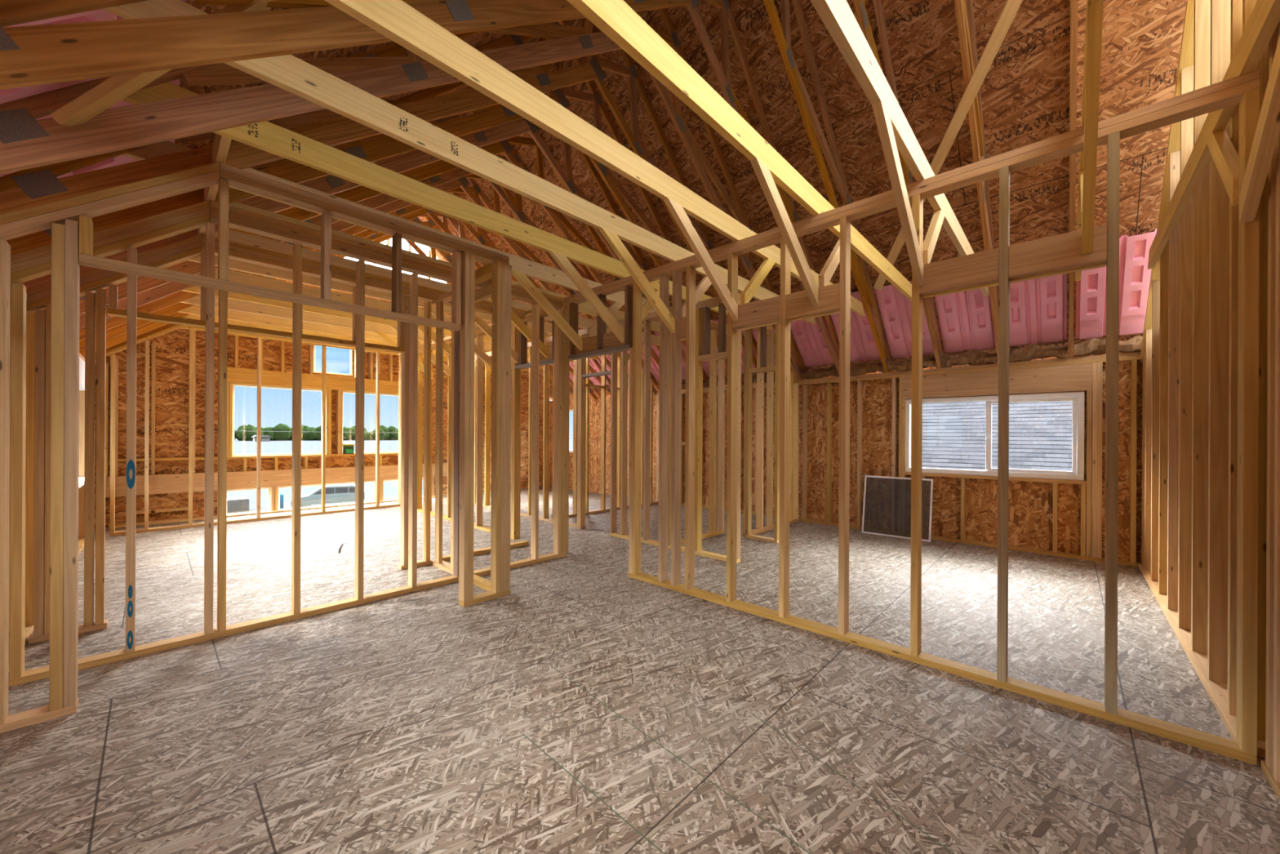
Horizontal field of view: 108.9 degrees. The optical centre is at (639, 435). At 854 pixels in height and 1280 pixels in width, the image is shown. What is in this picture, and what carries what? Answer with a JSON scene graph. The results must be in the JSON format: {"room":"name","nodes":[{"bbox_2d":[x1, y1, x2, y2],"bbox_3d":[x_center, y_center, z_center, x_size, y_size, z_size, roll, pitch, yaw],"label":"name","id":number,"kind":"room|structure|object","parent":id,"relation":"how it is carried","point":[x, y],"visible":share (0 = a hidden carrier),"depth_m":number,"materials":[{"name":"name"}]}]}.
{"room":"construction site","nodes":[
{"label":"construction site","id":0,"kind":"room"},
{"bbox_2d":[0,486,1279,853],"bbox_3d":[-0.667,1.460,4.966,12.150,0.301,7.850,0,0,43],"label":"floor","id":1,"kind":"structure","parent":0,"point":[588,706],"depth_m":2.16,"materials":[{"name":"beige wood"}]},
{"bbox_2d":[8,286,84,652],"bbox_3d":[-5.202,0.199,4.094,6.190,2.180,0.109,0,0,43],"label":"wall","id":2,"kind":"structure","parent":1,"relation":"on","point":[30,317],"depth_m":3.03,"materials":[{"name":"brown wood"}]},
{"bbox_2d":[79,211,573,395],"bbox_3d":[-4.048,-2.722,8.127,0.041,4.146,8.280,0,0,43],"label":"roof truss","id":3,"kind":"object","parent":2,"relation":"on","point":[113,341],"visible":0.14,"depth_m":7.26,"materials":[{"name":"brown wood"}]},
{"bbox_2d":[84,217,569,399],"bbox_3d":[-4.493,-2.724,8.544,0.041,4.146,8.280,0,0,43],"label":"roof truss","id":4,"kind":"object","parent":2,"relation":"on","point":[429,223],"visible":0.06,"depth_m":8.41,"materials":[{"name":"brown wood"}]},
{"bbox_2d":[179,325,528,371],"bbox_3d":[-4.712,-1.579,8.374,0.038,0.140,6.220,0,0,43],"label":"joist","id":5,"kind":"object","parent":4,"relation":"attached to","point":[445,357],"visible":0.14,"depth_m":7.55,"materials":[{"name":"brown wood"}]},
{"bbox_2d":[79,192,600,399],"bbox_3d":[-3.602,-2.720,7.710,0.041,4.146,8.280,0,0,43],"label":"roof truss","id":6,"kind":"object","parent":2,"relation":"on","point":[119,330],"visible":0.04,"depth_m":7.08,"materials":[{"name":"brown wood"}]},
{"bbox_2d":[79,149,610,395],"bbox_3d":[-3.157,-2.718,7.294,0.041,4.146,8.280,0,0,43],"label":"roof truss","id":7,"kind":"object","parent":2,"relation":"on","point":[113,322],"visible":0.19,"depth_m":6.78,"materials":[{"name":"brown wood"}]},
{"bbox_2d":[179,294,573,362],"bbox_3d":[-3.376,-1.573,7.124,0.038,0.140,6.220,0,0,43],"label":"joist","id":8,"kind":"object","parent":7,"relation":"on","point":[233,304],"visible":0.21,"depth_m":6.00,"materials":[{"name":"brown wood"}]},
{"bbox_2d":[373,331,433,379],"bbox_3d":[-3.564,-1.199,6.925,0.038,0.610,0.836,0,0,43],"label":"joist","id":9,"kind":"object","parent":8,"relation":"attached to","point":[384,336],"visible":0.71,"depth_m":6.78,"materials":[{"name":"brown wood"}]},
{"bbox_2d":[44,111,658,395],"bbox_3d":[-2.266,-2.714,6.460,0.041,4.146,8.280,0,0,43],"label":"roof truss","id":10,"kind":"object","parent":2,"relation":"on","point":[144,283],"visible":0.16,"depth_m":5.96,"materials":[{"name":"brown wood"}]},
{"bbox_2d":[79,153,628,391],"bbox_3d":[-2.711,-2.716,6.877,0.041,4.146,8.280,0,0,43],"label":"roof truss","id":11,"kind":"object","parent":2,"relation":"on","point":[148,296],"visible":0.19,"depth_m":6.32,"materials":[{"name":"brown wood"}]},
{"bbox_2d":[182,285,599,359],"bbox_3d":[-2.931,-1.571,6.707,0.038,0.140,6.220,0,0,43],"label":"joist","id":12,"kind":"object","parent":11,"relation":"on","point":[196,289],"visible":0.14,"depth_m":5.54,"materials":[{"name":"brown wood"}]},
{"bbox_2d":[388,324,450,376],"bbox_3d":[-3.118,-1.196,6.509,0.038,0.610,0.836,0,0,43],"label":"joist","id":13,"kind":"object","parent":12,"relation":"attached to","point":[446,369],"visible":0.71,"depth_m":6.61,"materials":[{"name":"brown wood"}]},
{"bbox_2d":[42,87,685,389],"bbox_3d":[-1.821,-2.712,6.043,0.041,4.146,8.280,0,0,43],"label":"roof truss","id":14,"kind":"object","parent":2,"relation":"on","point":[359,193],"visible":0.14,"depth_m":6.03,"materials":[{"name":"brown wood"}]},
{"bbox_2d":[106,324,400,535],"bbox_3d":[-5.607,-0.155,7.172,0.089,2.885,3.610,0,0,43],"label":"wall","id":15,"kind":"structure","parent":1,"relation":"on","point":[146,529],"depth_m":6.89,"materials":[{"name":"brown wood"}]},
{"bbox_2d":[0,162,511,733],"bbox_3d":[-2.199,-0.098,3.024,0.625,2.801,2.650,0,0,43],"label":"wall","id":16,"kind":"structure","parent":1,"relation":"on","point":[72,244],"depth_m":2.31,"materials":[{"name":"brown wood"}]},
{"bbox_2d":[0,20,766,382],"bbox_3d":[-0.484,-2.705,4.793,0.041,4.146,8.280,0,0,43],"label":"roof truss","id":17,"kind":"object","parent":16,"relation":"on","point":[37,186],"visible":0.51,"depth_m":3.05,"materials":[{"name":"brown wood"}]},
{"bbox_2d":[122,141,727,335],"bbox_3d":[-0.704,-1.560,4.623,0.038,0.140,6.220,0,0,43],"label":"joist","id":18,"kind":"object","parent":16,"relation":"on","point":[531,268],"visible":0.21,"depth_m":3.58,"materials":[{"name":"brown wood"}]},
{"bbox_2d":[204,183,218,201],"bbox_3d":[-2.712,-1.581,2.893,0.525,0.157,0.038,0,0,43],"label":"block","id":19,"kind":"object","parent":18,"relation":"attached to","point":[210,193],"visible":0.24,"depth_m":2.85,"materials":[{"name":"brown wood"}]},
{"bbox_2d":[511,270,582,351],"bbox_3d":[-0.891,-1.186,4.425,0.038,0.610,0.836,0,0,43],"label":"brace","id":20,"kind":"object","parent":18,"relation":"attached to","point":[522,278],"visible":0.86,"depth_m":4.41,"materials":[{"name":"brown wood"}]},
{"bbox_2d":[587,301,623,337],"bbox_3d":[-0.365,-1.239,4.987,0.038,0.500,0.505,0,0,43],"label":"brace","id":21,"kind":"object","parent":18,"relation":"attached to","point":[615,307],"visible":0.57,"depth_m":5.01,"materials":[{"name":"brown wood"}]},
{"bbox_2d":[26,234,528,643],"bbox_3d":[-2.391,-0.099,3.950,0.729,2.801,3.700,0,0,43],"label":"wall","id":22,"kind":"structure","parent":1,"relation":"on","point":[38,297],"depth_m":3.10,"materials":[{"name":"brown wood"}]},
{"bbox_2d":[21,81,707,387],"bbox_3d":[-1.375,-2.710,5.626,0.041,4.146,8.280,0,0,43],"label":"roof truss","id":23,"kind":"object","parent":22,"relation":"on","point":[331,184],"visible":0.23,"depth_m":4.79,"materials":[{"name":"brown wood"}]},
{"bbox_2d":[5,22,727,378],"bbox_3d":[-0.930,-2.708,5.210,0.041,4.146,8.280,0,0,43],"label":"roof truss","id":24,"kind":"object","parent":22,"relation":"on","point":[490,117],"visible":0.41,"depth_m":4.00,"materials":[{"name":"brown wood"}]},
{"bbox_2d":[229,202,659,333],"bbox_3d":[-1.149,-1.562,5.040,0.038,0.140,6.220,0,0,43],"label":"joist","id":25,"kind":"object","parent":22,"relation":"on","point":[586,308],"visible":0.02,"depth_m":3.94,"materials":[{"name":"brown wood"}]},
{"bbox_2d":[488,296,547,357],"bbox_3d":[-1.337,-1.188,4.841,0.038,0.610,0.836,0,0,43],"label":"joist","id":26,"kind":"object","parent":25,"relation":"attached to","point":[516,321],"visible":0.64,"depth_m":4.92,"materials":[{"name":"brown wood"}]},
{"bbox_2d":[8,200,565,686],"bbox_3d":[-2.094,-0.097,3.665,0.091,2.801,3.690,0,0,43],"label":"wall","id":27,"kind":"structure","parent":1,"relation":"on","point":[31,264],"depth_m":2.97,"materials":[{"name":"brown wood"}]},
{"bbox_2d":[93,280,543,528],"bbox_3d":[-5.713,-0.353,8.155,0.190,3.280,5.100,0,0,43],"label":"wall","id":28,"kind":"structure","parent":1,"relation":"on","point":[177,482],"depth_m":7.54,"materials":[{"name":"brown wood"}]},
{"bbox_2d":[232,383,321,456],"bbox_3d":[-6.146,-0.251,7.817,0.060,1.160,1.245,0,0,43],"label":"window","id":29,"kind":"structure","parent":28,"relation":"in","point":[233,384],"depth_m":7.54,"materials":[{"name":"white plastic"}]},
{"bbox_2d":[278,480,375,509],"bbox_3d":[-5.662,1.092,8.341,0.060,0.450,1.510,0,0,43],"label":"window","id":30,"kind":"structure","parent":28,"relation":"in","point":[373,482],"depth_m":8.33,"materials":[{"name":"white plastic"}]},
{"bbox_2d":[312,345,352,376],"bbox_3d":[-5.620,-1.428,8.374,0.060,0.610,0.610,0,0,43],"label":"window","id":31,"kind":"structure","parent":28,"relation":"in","point":[313,346],"depth_m":8.36,"materials":[{"name":"white plastic"}]},
{"bbox_2d":[551,351,658,518],"bbox_3d":[-0.480,-0.089,8.092,0.099,2.800,2.560,0,0,43],"label":"wall","id":32,"kind":"structure","parent":1,"relation":"on","point":[603,363],"depth_m":7.90,"materials":[{"name":"brown wood"}]},
{"bbox_2d":[474,292,741,563],"bbox_3d":[-1.166,-0.092,6.795,6.010,2.800,0.089,0,0,43],"label":"wall","id":33,"kind":"structure","parent":1,"relation":"on","point":[702,307],"depth_m":5.86,"materials":[{"name":"brown wood"}]},
{"bbox_2d":[680,321,724,545],"bbox_3d":[0.742,-0.084,5.819,0.089,2.800,1.090,0,0,43],"label":"wall","id":34,"kind":"structure","parent":1,"relation":"on","point":[713,531],"depth_m":6.06,"materials":[{"name":"brown wood"}]},
{"bbox_2d":[745,323,780,543],"bbox_3d":[1.559,-0.080,5.793,0.440,2.800,0.089,0,0,43],"label":"wall","id":35,"kind":"structure","parent":1,"relation":"on","point":[763,368],"depth_m":5.77,"materials":[{"name":"brown wood"}]},
{"bbox_2d":[742,327,799,536],"bbox_3d":[1.911,-0.078,6.574,0.104,2.800,1.530,0,0,43],"label":"wall","id":36,"kind":"structure","parent":1,"relation":"on","point":[771,335],"depth_m":6.46,"materials":[{"name":"brown wood"}]},
{"bbox_2d":[0,8,807,380],"bbox_3d":[-0.039,-2.704,4.376,0.041,4.146,8.280,0,0,43],"label":"roof truss","id":37,"kind":"object","parent":36,"relation":"on","point":[26,142],"visible":0.56,"depth_m":2.30,"materials":[{"name":"brown wood"}]},
{"bbox_2d":[49,0,275,126],"bbox_3d":[-1.869,-1.588,1.873,1.007,0.676,0.094,0,0,-1],"label":"diagonal brace","id":38,"kind":"object","parent":37,"relation":"attached to","point":[113,90],"visible":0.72,"depth_m":1.84,"materials":[{"name":"brown wood"}]},
{"bbox_2d":[122,82,773,330],"bbox_3d":[-0.258,-1.558,4.206,0.039,0.140,6.220,0,0,43],"label":"joist","id":39,"kind":"object","parent":36,"relation":"on","point":[267,136],"visible":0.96,"depth_m":2.82,"materials":[{"name":"brown wood"}]},
{"bbox_2d":[212,133,231,164],"bbox_3d":[-2.267,-1.579,2.476,0.525,0.157,0.038,0,0,43],"label":"block","id":40,"kind":"object","parent":39,"relation":"attached to","point":[221,144],"visible":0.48,"depth_m":2.43,"materials":[{"name":"brown wood"}]},
{"bbox_2d":[548,251,624,342],"bbox_3d":[-0.446,-1.184,4.008,0.038,0.610,0.836,0,0,43],"label":"brace","id":41,"kind":"object","parent":39,"relation":"attached to","point":[562,261],"visible":1,"depth_m":3.99,"materials":[{"name":"brown wood"}]},
{"bbox_2d":[642,289,659,319],"bbox_3d":[0.080,-1.237,4.570,0.038,0.500,0.505,0,0,43],"label":"brace","id":42,"kind":"object","parent":39,"relation":"attached to","point":[646,306],"visible":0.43,"depth_m":4.54,"materials":[{"name":"brown wood"}]},
{"bbox_2d":[397,69,1260,764],"bbox_3d":[-0.924,-0.091,5.144,9.500,2.800,0.169,0,0,43],"label":"wall","id":43,"kind":"structure","parent":1,"relation":"on","point":[1004,265],"depth_m":2.66,"materials":[{"name":"brown wood"}]},
{"bbox_2d":[183,314,543,368],"bbox_3d":[-4.267,-1.577,7.958,0.038,0.140,6.220,0,0,43],"label":"joist","id":44,"kind":"object","parent":43,"relation":"on","point":[191,316],"visible":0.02,"depth_m":6.87,"materials":[{"name":"brown wood"}]},
{"bbox_2d":[177,305,552,364],"bbox_3d":[-3.821,-1.575,7.541,0.038,0.140,6.220,0,0,43],"label":"joist","id":45,"kind":"object","parent":43,"relation":"on","point":[195,309],"visible":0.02,"depth_m":6.35,"materials":[{"name":"brown wood"}]},
{"bbox_2d":[193,267,551,338],"bbox_3d":[-2.485,-1.569,6.290,0.038,0.140,6.220,0,0,43],"label":"joist","id":46,"kind":"object","parent":43,"relation":"on","point":[236,277],"visible":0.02,"depth_m":5.00,"materials":[{"name":"brown wood"}]},
{"bbox_2d":[417,324,451,356],"bbox_3d":[-2.673,-1.194,6.092,0.038,0.610,0.836,0,0,43],"label":"joist","id":47,"kind":"object","parent":46,"relation":"attached to","point":[446,348],"visible":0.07,"depth_m":6.05,"materials":[{"name":"brown wood"}]},
{"bbox_2d":[188,255,644,352],"bbox_3d":[-2.040,-1.567,5.874,0.038,0.140,6.220,0,0,43],"label":"joist","id":48,"kind":"object","parent":43,"relation":"on","point":[233,264],"visible":0.29,"depth_m":4.56,"materials":[{"name":"brown wood"}]},
{"bbox_2d":[431,308,491,368],"bbox_3d":[-2.227,-1.192,5.675,0.038,0.610,0.836,0,0,43],"label":"joist","id":49,"kind":"object","parent":48,"relation":"attached to","point":[478,352],"visible":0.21,"depth_m":5.84,"materials":[{"name":"brown wood"}]},
{"bbox_2d":[214,229,659,345],"bbox_3d":[-1.594,-1.564,5.457,0.038,0.140,6.220,0,0,43],"label":"joist","id":50,"kind":"object","parent":43,"relation":"on","point":[233,236],"visible":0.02,"depth_m":4.26,"materials":[{"name":"brown wood"}]},
{"bbox_2d":[475,312,517,363],"bbox_3d":[-1.782,-1.190,5.258,0.038,0.610,0.836,0,0,43],"label":"joist","id":51,"kind":"object","parent":50,"relation":"attached to","point":[482,325],"visible":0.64,"depth_m":5.25,"materials":[{"name":"brown wood"}]},
{"bbox_2d":[102,0,815,324],"bbox_3d":[0.188,-1.556,3.789,0.039,0.140,6.220,0,0,43],"label":"joist","id":52,"kind":"object","parent":43,"relation":"on","point":[288,73],"visible":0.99,"depth_m":2.36,"materials":[{"name":"brown wood"}]},
{"bbox_2d":[599,227,675,333],"bbox_3d":[0.000,-1.182,3.591,0.038,0.610,0.836,0,0,43],"label":"brace","id":53,"kind":"object","parent":52,"relation":"attached to","point":[614,241],"visible":1,"depth_m":3.57,"materials":[{"name":"brown wood"}]},
{"bbox_2d":[681,275,711,317],"bbox_3d":[0.526,-1.235,4.153,0.038,0.500,0.505,0,0,43],"label":"brace","id":54,"kind":"object","parent":52,"relation":"attached to","point":[705,282],"visible":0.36,"depth_m":4.15,"materials":[{"name":"brown wood"}]},
{"bbox_2d":[324,0,865,316],"bbox_3d":[0.632,-1.554,3.373,0.038,0.140,6.220,0,0,43],"label":"joist","id":55,"kind":"object","parent":43,"relation":"on","point":[395,20],"visible":1,"depth_m":2.11,"materials":[{"name":"brown wood"}]},
{"bbox_2d":[663,197,737,321],"bbox_3d":[0.445,-1.180,3.174,0.038,0.610,0.836,0,0,43],"label":"brace","id":56,"kind":"object","parent":55,"relation":"attached to","point":[677,211],"visible":1,"depth_m":3.15,"materials":[{"name":"brown wood"}]},
{"bbox_2d":[740,258,775,304],"bbox_3d":[0.971,-1.232,3.736,0.038,0.500,0.505,0,0,43],"label":"brace","id":57,"kind":"object","parent":55,"relation":"attached to","point":[757,278],"visible":0.86,"depth_m":3.68,"materials":[{"name":"brown wood"}]},
{"bbox_2d":[566,0,911,301],"bbox_3d":[1.078,-1.552,2.956,0.038,0.140,6.220,0,0,43],"label":"joist","id":58,"kind":"object","parent":43,"relation":"on","point":[615,19],"visible":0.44,"depth_m":2.11,"materials":[{"name":"brown wood"}]},
{"bbox_2d":[750,157,817,306],"bbox_3d":[0.890,-1.178,2.757,0.038,0.610,0.836,0,0,43],"label":"brace","id":59,"kind":"object","parent":58,"relation":"attached to","point":[763,174],"visible":1,"depth_m":2.72,"materials":[{"name":"brown wood"}]},
{"bbox_2d":[818,238,839,287],"bbox_3d":[1.416,-1.230,3.319,0.038,0.500,0.505,0,0,43],"label":"brace","id":60,"kind":"object","parent":58,"relation":"attached to","point":[832,263],"visible":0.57,"depth_m":3.22,"materials":[{"name":"brown wood"}]},
{"bbox_2d":[809,0,989,296],"bbox_3d":[1.523,-1.550,2.539,0.038,0.140,6.220,0,0,43],"label":"joist","id":61,"kind":"object","parent":43,"relation":"on","point":[837,17],"visible":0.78,"depth_m":2.01,"materials":[{"name":"brown wood"}]},
{"bbox_2d":[871,101,924,286],"bbox_3d":[1.336,-1.176,2.341,0.038,0.610,0.836,0,0,43],"label":"joist","id":62,"kind":"object","parent":61,"relation":"attached to","point":[882,119],"visible":1,"depth_m":2.29,"materials":[{"name":"brown wood"}]},
{"bbox_2d":[923,209,944,264],"bbox_3d":[1.862,-1.228,2.902,0.038,0.500,0.505,0,0,43],"label":"brace","id":63,"kind":"object","parent":61,"relation":"attached to","point":[932,234],"visible":0.79,"depth_m":2.84,"materials":[{"name":"brown wood"}]},
{"bbox_2d":[1075,0,1103,281],"bbox_3d":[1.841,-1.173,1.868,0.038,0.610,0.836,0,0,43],"label":"joist","id":64,"kind":"object","parent":43,"relation":"on","point":[1095,11],"visible":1,"depth_m":1.79,"materials":[{"name":"brown wood"}]},
{"bbox_2d":[549,351,1142,567],"bbox_3d":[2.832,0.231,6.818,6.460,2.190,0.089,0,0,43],"label":"wall","id":65,"kind":"structure","parent":1,"relation":"on","point":[1076,374],"depth_m":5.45,"materials":[{"name":"brown wood"}]},
{"bbox_2d":[0,0,839,374],"bbox_3d":[0.406,-2.701,3.959,0.041,4.146,8.280,0,0,43],"label":"roof truss","id":66,"kind":"object","parent":65,"relation":"on","point":[32,55],"visible":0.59,"depth_m":1.80,"materials":[{"name":"brown wood"}]},
{"bbox_2d":[800,364,839,379],"bbox_3d":[2.730,-0.949,6.901,0.560,0.207,0.228,0,0,43],"label":"insulation batt","id":67,"kind":"object","parent":65,"relation":"on","point":[812,372],"visible":0.94,"depth_m":6.85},
{"bbox_2d":[763,0,893,373],"bbox_3d":[0.852,-2.699,3.542,0.041,4.146,8.280,0,0,43],"label":"roof truss","id":68,"kind":"object","parent":65,"relation":"on","point":[812,126],"visible":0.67,"depth_m":4.54,"materials":[{"name":"brown wood"}]},
{"bbox_2d":[849,361,885,376],"bbox_3d":[3.170,-0.942,6.478,0.560,0.206,0.220,0,0,43],"label":"insulation batt","id":69,"kind":"object","parent":65,"relation":"on","point":[857,369],"visible":0.81,"depth_m":6.41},
{"bbox_2d":[853,0,943,368],"bbox_3d":[1.297,-2.697,3.126,0.041,4.146,8.280,0,0,43],"label":"roof truss","id":70,"kind":"object","parent":65,"relation":"on","point":[864,24],"visible":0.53,"depth_m":4.13,"materials":[{"name":"brown wood"}]},
{"bbox_2d":[887,355,937,372],"bbox_3d":[3.617,-0.941,6.064,0.560,0.192,0.236,0,0,43],"label":"insulation batt","id":71,"kind":"object","parent":65,"relation":"on","point":[905,365],"visible":0.78,"depth_m":6.06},
{"bbox_2d":[941,350,997,368],"bbox_3d":[4.060,-0.952,5.644,0.560,0.209,0.238,0,0,43],"label":"insulation batt","id":72,"kind":"object","parent":65,"relation":"on","point":[971,357],"visible":0.95,"depth_m":5.60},
{"bbox_2d":[954,0,998,362],"bbox_3d":[1.743,-2.695,2.709,0.041,4.146,8.280,0,0,43],"label":"roof truss","id":73,"kind":"object","parent":65,"relation":"on","point":[963,8],"visible":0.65,"depth_m":3.90,"materials":[{"name":"brown wood"}]},
{"bbox_2d":[873,0,1022,289],"bbox_3d":[2.639,-2.641,3.773,0.095,1.915,3.106,0,0,4],"label":"diagonal brace","id":74,"kind":"object","parent":73,"relation":"attached to","point":[1011,8],"visible":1,"depth_m":3.63,"materials":[{"name":"brown wood"}]},
{"bbox_2d":[905,391,1084,480],"bbox_3d":[4.199,0.000,5.562,1.730,0.965,0.080,0,0,43],"label":"window","id":75,"kind":"structure","parent":65,"relation":"in","point":[1077,398],"depth_m":5.28,"materials":[{"name":"white plastic"}]},
{"bbox_2d":[1008,343,1067,362],"bbox_3d":[4.507,-0.944,5.229,0.560,0.206,0.230,0,0,43],"label":"insulation batt","id":76,"kind":"object","parent":65,"relation":"on","point":[1032,352],"visible":0.92,"depth_m":5.17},
{"bbox_2d":[1068,0,1078,357],"bbox_3d":[2.188,-2.693,2.292,0.041,4.146,8.280,0,0,43],"label":"roof truss","id":77,"kind":"object","parent":65,"relation":"on","point":[1073,3],"visible":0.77,"depth_m":3.57,"materials":[{"name":"brown wood"}]},
{"bbox_2d":[1073,335,1142,356],"bbox_3d":[4.956,-0.940,4.816,0.560,0.219,0.210,0,0,43],"label":"insulation batt","id":78,"kind":"object","parent":65,"relation":"on","point":[1095,346],"visible":0.73,"depth_m":4.83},
{"bbox_2d":[861,475,933,542],"bbox_3d":[3.390,0.941,6.053,0.810,0.778,0.159,0,0,42],"label":"screen","id":79,"kind":"object","parent":1,"relation":"on","point":[865,476],"visible":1,"depth_m":6.04,"materials":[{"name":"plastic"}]},
{"bbox_2d":[1138,0,1279,799],"bbox_3d":[3.457,-1.211,2.817,0.130,5.080,5.030,0,0,43],"label":"wall","id":80,"kind":"structure","parent":1,"relation":"on","point":[1188,352],"depth_m":2.44,"materials":[{"name":"brown wood"}]},
{"bbox_2d":[1147,0,1279,269],"bbox_3d":[2.367,-1.546,1.750,0.038,0.140,6.220,0,0,43],"label":"joist","id":81,"kind":"object","parent":80,"relation":"on","point":[1264,18],"visible":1,"depth_m":2.18,"materials":[{"name":"brown wood"}]},
{"bbox_2d":[1206,128,1239,205],"bbox_3d":[2.705,-1.224,2.113,0.038,0.500,0.505,0,0,43],"label":"brace","id":82,"kind":"object","parent":81,"relation":"attached to","point":[1225,157],"visible":0.79,"depth_m":2.06,"materials":[{"name":"brown wood"}]},
{"bbox_2d":[1239,35,1279,223],"bbox_3d":[2.179,-1.172,1.552,0.038,0.610,0.836,0,0,43],"label":"joist","id":83,"kind":"object","parent":81,"relation":"attached to","point":[1268,128],"visible":1,"depth_m":1.69,"materials":[{"name":"brown wood"}]},
{"bbox_2d":[174,0,1186,400],"bbox_3d":[-1.162,-2.772,5.441,10.650,4.091,8.430,0,0,43],"label":"roof sheathing","id":84,"kind":"structure","parent":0,"point":[1025,89],"depth_m":4.39,"materials":[{"name":"brown wood"}]},
{"bbox_2d":[0,79,179,177],"bbox_3d":[-2.652,-1.364,2.037,0.540,0.798,0.836,0,0,43],"label":"insulation","id":85,"kind":"object","parent":84,"relation":"in","point":[121,104],"visible":0.02,"depth_m":2.13,"materials":[{"name":"pink plastic"}]},
{"bbox_2d":[0,0,186,103],"bbox_3d":[-2.207,-1.362,1.621,0.540,0.798,0.836,0,0,43],"label":"insulation","id":86,"kind":"object","parent":84,"relation":"in","point":[10,95],"visible":0.08,"depth_m":1.70,"materials":[{"name":"pink plastic"}]},
{"bbox_2d":[56,139,174,178],"bbox_3d":[-3.097,-1.366,2.454,0.540,0.798,0.836,0,0,43],"label":"insulation","id":87,"kind":"object","parent":84,"relation":"in","point":[119,160],"visible":0.09,"depth_m":2.49,"materials":[{"name":"pink plastic"}]},
{"bbox_2d":[641,343,659,382],"bbox_3d":[0.259,-1.476,8.719,0.540,0.798,0.836,0,0,43],"label":"ceiling vent","id":88,"kind":"object","parent":84,"relation":"in","point":[654,366],"visible":0.2,"depth_m":8.81,"materials":[{"name":"pink plastic"}]},
{"bbox_2d":[711,316,756,373],"bbox_3d":[1.596,-1.470,7.468,0.540,0.798,0.836,0,0,43],"label":"ceiling vent","id":89,"kind":"object","parent":84,"relation":"in","point":[717,321],"visible":0.12,"depth_m":7.53,"materials":[{"name":"pink plastic"}]},
{"bbox_2d":[790,315,835,366],"bbox_3d":[2.486,-1.466,6.635,0.540,0.798,0.836,0,0,43],"label":"ceiling vent","id":90,"kind":"object","parent":84,"relation":"in","point":[812,347],"visible":0.56,"depth_m":6.72,"materials":[{"name":"pink plastic"}]},
{"bbox_2d":[831,291,880,362],"bbox_3d":[2.932,-1.464,6.218,0.540,0.798,0.836,0,0,43],"label":"ceiling vent","id":91,"kind":"object","parent":84,"relation":"in","point":[863,346],"visible":0.46,"depth_m":6.27,"materials":[{"name":"pink plastic"}]},
{"bbox_2d":[874,280,934,358],"bbox_3d":[3.377,-1.462,5.801,0.540,0.798,0.836,0,0,43],"label":"ceiling vent","id":92,"kind":"object","parent":84,"relation":"in","point":[895,308],"visible":0.56,"depth_m":5.84,"materials":[{"name":"pink plastic"}]},
{"bbox_2d":[934,288,995,352],"bbox_3d":[3.822,-1.460,5.385,0.540,0.798,0.836,0,0,43],"label":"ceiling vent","id":93,"kind":"object","parent":84,"relation":"in","point":[966,322],"visible":0.74,"depth_m":5.44,"materials":[{"name":"pink plastic"}]},
{"bbox_2d":[1008,273,1066,346],"bbox_3d":[4.268,-1.458,4.968,0.540,0.798,0.836,0,0,43],"label":"ceiling vent","id":94,"kind":"object","parent":84,"relation":"in","point":[1037,306],"visible":0.68,"depth_m":5.00,"materials":[{"name":"pink plastic"}]},
{"bbox_2d":[1075,228,1156,339],"bbox_3d":[4.713,-1.456,4.551,0.540,0.798,0.836,0,0,43],"label":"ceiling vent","id":95,"kind":"object","parent":84,"relation":"in","point":[1135,275],"visible":0.66,"depth_m":4.56,"materials":[{"name":"pink plastic"}]},
{"label":"outside","id":96,"kind":"structure","parent":0,"visible":0},
{"bbox_2d":[248,493,422,511],"bbox_3d":[8.031,5.900,13.002,86.000,0.300,150.000,0,0,43],"label":"yard","id":97,"kind":"structure","parent":96,"point":[287,506],"depth_m":36.97,"materials":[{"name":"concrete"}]},
{"bbox_2d":[226,496,248,513],"bbox_3d":[-29.642,5.075,33.331,1.600,1.000,1.600,0,0,43],"label":"trailer","id":98,"kind":"object","parent":97,"relation":"on","point":[234,504],"visible":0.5,"depth_m":32.98,"materials":[{"name":"grey metal"}]},
{"bbox_2d":[290,483,364,506],"bbox_3d":[-24.544,4.729,36.126,4.750,1.740,1.810,0,0,-33],"label":"car","id":99,"kind":"object","parent":97,"relation":"on","point":[338,493],"visible":0.6,"depth_m":35.60,"materials":[{"name":"silver metal"}]},
{"bbox_2d":[921,400,1076,471],"bbox_3d":[8.556,1.888,8.420,17.000,7.729,6.000,0,0,43],"label":"house","id":100,"kind":"structure","parent":97,"relation":"on","point":[1040,433],"depth_m":8.43,"materials":[{"name":"grey"}]},
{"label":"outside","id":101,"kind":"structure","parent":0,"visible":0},
{"bbox_2d":[226,438,573,507],"bbox_3d":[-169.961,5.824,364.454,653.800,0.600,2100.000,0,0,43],"label":"lake","id":102,"kind":"structure","parent":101,"point":[390,488],"depth_m":169.01,"materials":[{"name":"liquid"}]},
{"bbox_2d":[234,422,398,440],"bbox_3d":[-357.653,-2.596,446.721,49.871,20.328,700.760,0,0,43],"label":"treeline","id":103,"kind":"object","parent":102,"relation":"on","point":[244,433],"visible":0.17,"depth_m":457.57,"materials":[{"name":"green plant"}]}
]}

